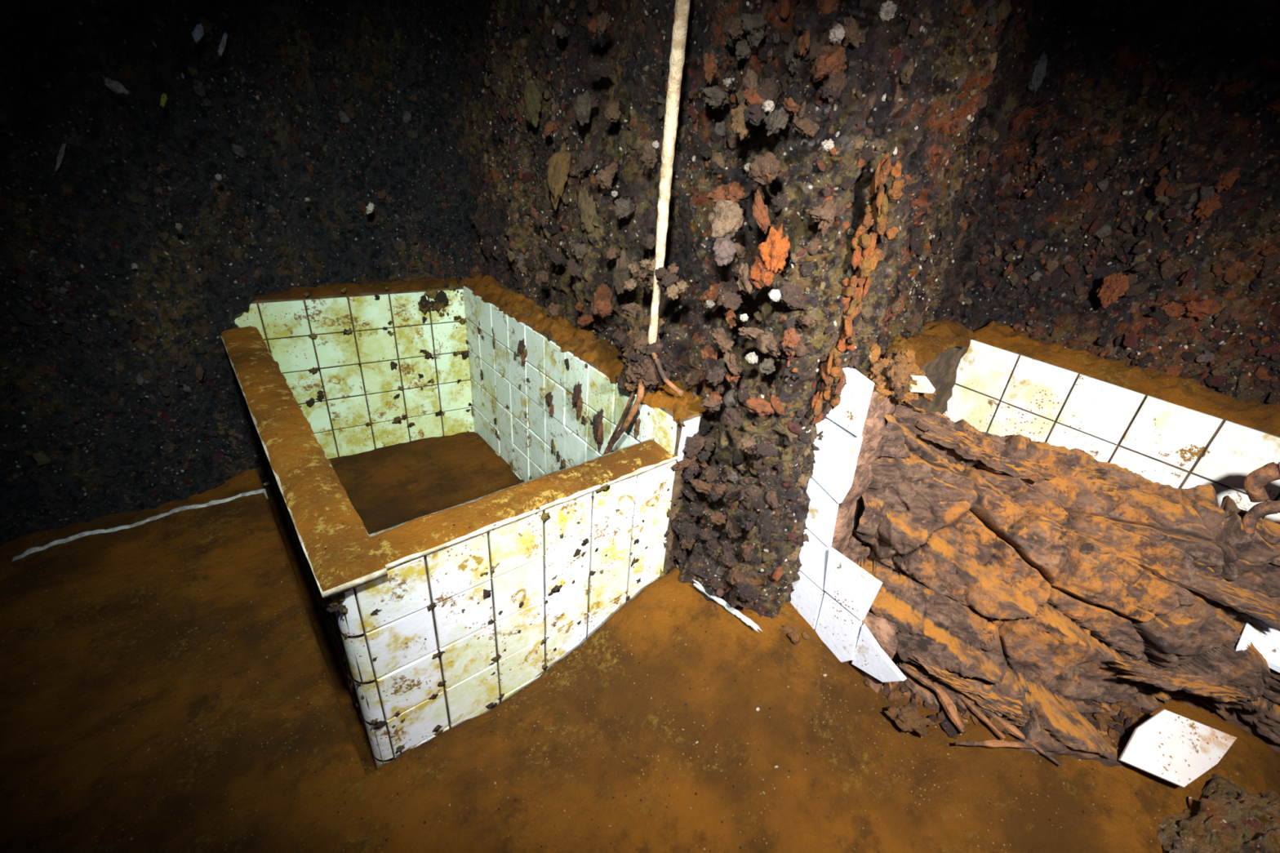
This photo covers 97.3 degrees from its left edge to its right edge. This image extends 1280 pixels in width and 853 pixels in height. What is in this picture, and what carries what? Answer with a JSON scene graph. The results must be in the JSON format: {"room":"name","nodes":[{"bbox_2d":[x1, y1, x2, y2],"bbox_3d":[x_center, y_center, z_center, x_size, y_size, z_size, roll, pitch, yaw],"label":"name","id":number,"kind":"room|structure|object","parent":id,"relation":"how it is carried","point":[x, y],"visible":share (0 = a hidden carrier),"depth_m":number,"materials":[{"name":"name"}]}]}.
{"room":"ship interior","nodes":[
{"label":"ship interior","id":0,"kind":"room"},
{"bbox_2d":[0,0,477,546],"bbox_3d":[-2.179,-0.582,1.310,4.374,2.440,0.325,-20,38,-37],"label":"wall","id":1,"kind":"structure","parent":0,"point":[167,166],"depth_m":1.93,"materials":[{"name":"black stone"}]},
{"bbox_2d":[12,488,267,561],"bbox_3d":[-2.058,0.434,1.872,1.401,0.067,0.034,-18,36,-35],"label":"trim","id":2,"kind":"structure","parent":1,"relation":"attached to","point":[33,549],"depth_m":2.02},
{"bbox_2d":[0,468,1279,852],"bbox_3d":[-0.799,1.000,0.971,5.354,0.315,4.003,-18,36,-35],"label":"floor","id":3,"kind":"structure","parent":0,"point":[1118,810],"depth_m":1.41,"materials":[{"name":"brown soil"}]},
{"bbox_2d":[220,273,709,768],"bbox_3d":[-0.757,0.072,2.090,1.102,0.930,1.800,-18,36,-35],"label":"bathtub","id":4,"kind":"object","parent":3,"relation":"on","point":[460,523],"visible":0.94,"depth_m":1.68,"materials":[{"name":"tile"}]},
{"bbox_2d":[602,0,690,455],"bbox_3d":[0.062,-0.689,1.334,0.141,1.948,0.282,-18,36,-35],"label":"pipe","id":5,"kind":"object","parent":4,"relation":"attached to","point":[642,359],"visible":0.99,"depth_m":1.50,"materials":[{"name":"white plastic"}]},
{"bbox_2d":[0,519,1094,852],"bbox_3d":[-0.379,0.643,1.565,2.296,0.211,2.293,-18,36,-35],"label":"debris","id":6,"kind":"object","parent":3,"relation":"on","point":[156,562],"visible":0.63,"depth_m":1.42,"materials":[{"name":"brown stone"}]},
{"bbox_2d":[692,578,762,632],"bbox_3d":[0.251,0.523,1.647,0.251,0.031,0.019,26,35,33],"label":"batten","id":7,"kind":"object","parent":3,"relation":"on","point":[747,620],"visible":1,"depth_m":1.63,"materials":[{"name":"white wood"}]},
{"bbox_2d":[771,342,1279,768],"bbox_3d":[1.183,0.346,1.449,1.822,0.950,0.734,14,30,16],"label":"heap","id":8,"kind":"object","parent":3,"relation":"on","point":[1044,588],"visible":0.86,"depth_m":1.45,"materials":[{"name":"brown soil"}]},
{"bbox_2d":[909,375,935,393],"bbox_3d":[0.671,-0.103,1.358,0.071,0.028,0.053,-2,30,-12],"label":"tile","id":9,"kind":"object","parent":8,"relation":"on","point":[924,385],"depth_m":1.34,"materials":[{"name":"white tile"}]},
{"bbox_2d":[1235,618,1279,672],"bbox_3d":[1.594,0.532,1.321,0.240,0.118,0.262,-18,36,-35],"label":"tile","id":10,"kind":"object","parent":8,"relation":"on","point":[1265,638],"depth_m":1.35,"materials":[{"name":"white tile"}]},
{"bbox_2d":[790,319,1279,693],"bbox_3d":[1.486,0.561,1.214,1.077,0.940,2.353,-18,36,-35],"label":"bathtub","id":11,"kind":"object","parent":3,"relation":"on","point":[1177,432],"visible":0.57,"depth_m":1.57,"materials":[{"name":"tile"}]},
{"bbox_2d":[1241,462,1279,533],"bbox_3d":[1.569,0.222,1.186,0.464,0.183,0.118,17,31,21],"label":"rusty pipe","id":12,"kind":"object","parent":11,"relation":"on","point":[1260,481],"depth_m":1.28,"materials":[{"name":"brown metal"}]},
{"bbox_2d":[1118,709,1236,787],"bbox_3d":[1.302,0.765,1.361,0.289,0.091,0.125,-8,32,-22],"label":"tile","id":13,"kind":"object","parent":3,"relation":"on","point":[1175,748],"depth_m":1.35,"materials":[{"name":"white tile"}]},
{"bbox_2d":[1156,773,1279,852],"bbox_3d":[1.300,1.017,1.181,0.642,0.583,0.388,-20,37,-37],"label":"rubble pile","id":14,"kind":"object","parent":3,"relation":"on","point":[1228,817],"visible":0.92,"depth_m":1.22,"materials":[{"name":"brown stone"}]},
{"bbox_2d":[453,0,1062,618],"bbox_3d":[0.189,-0.862,2.236,1.373,2.226,2.262,-18,36,-35],"label":"pillar","id":15,"kind":"structure","parent":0,"point":[637,55],"depth_m":1.48,"materials":[{"name":"brown stone"}]},
{"bbox_2d":[954,0,1279,404],"bbox_3d":[1.972,-0.354,1.015,0.166,1.937,2.933,-19,37,-36],"label":"wall","id":16,"kind":"structure","parent":0,"point":[1098,85],"depth_m":1.59,"materials":[{"name":"brown stone"}]},
{"bbox_2d":[947,0,1279,404],"bbox_3d":[1.679,-0.531,1.334,0.187,1.182,1.618,-19,37,-36],"label":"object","id":17,"kind":"structure","parent":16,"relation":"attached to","point":[1114,286],"depth_m":1.59,"materials":[{"name":"brown stone"}]}
]}

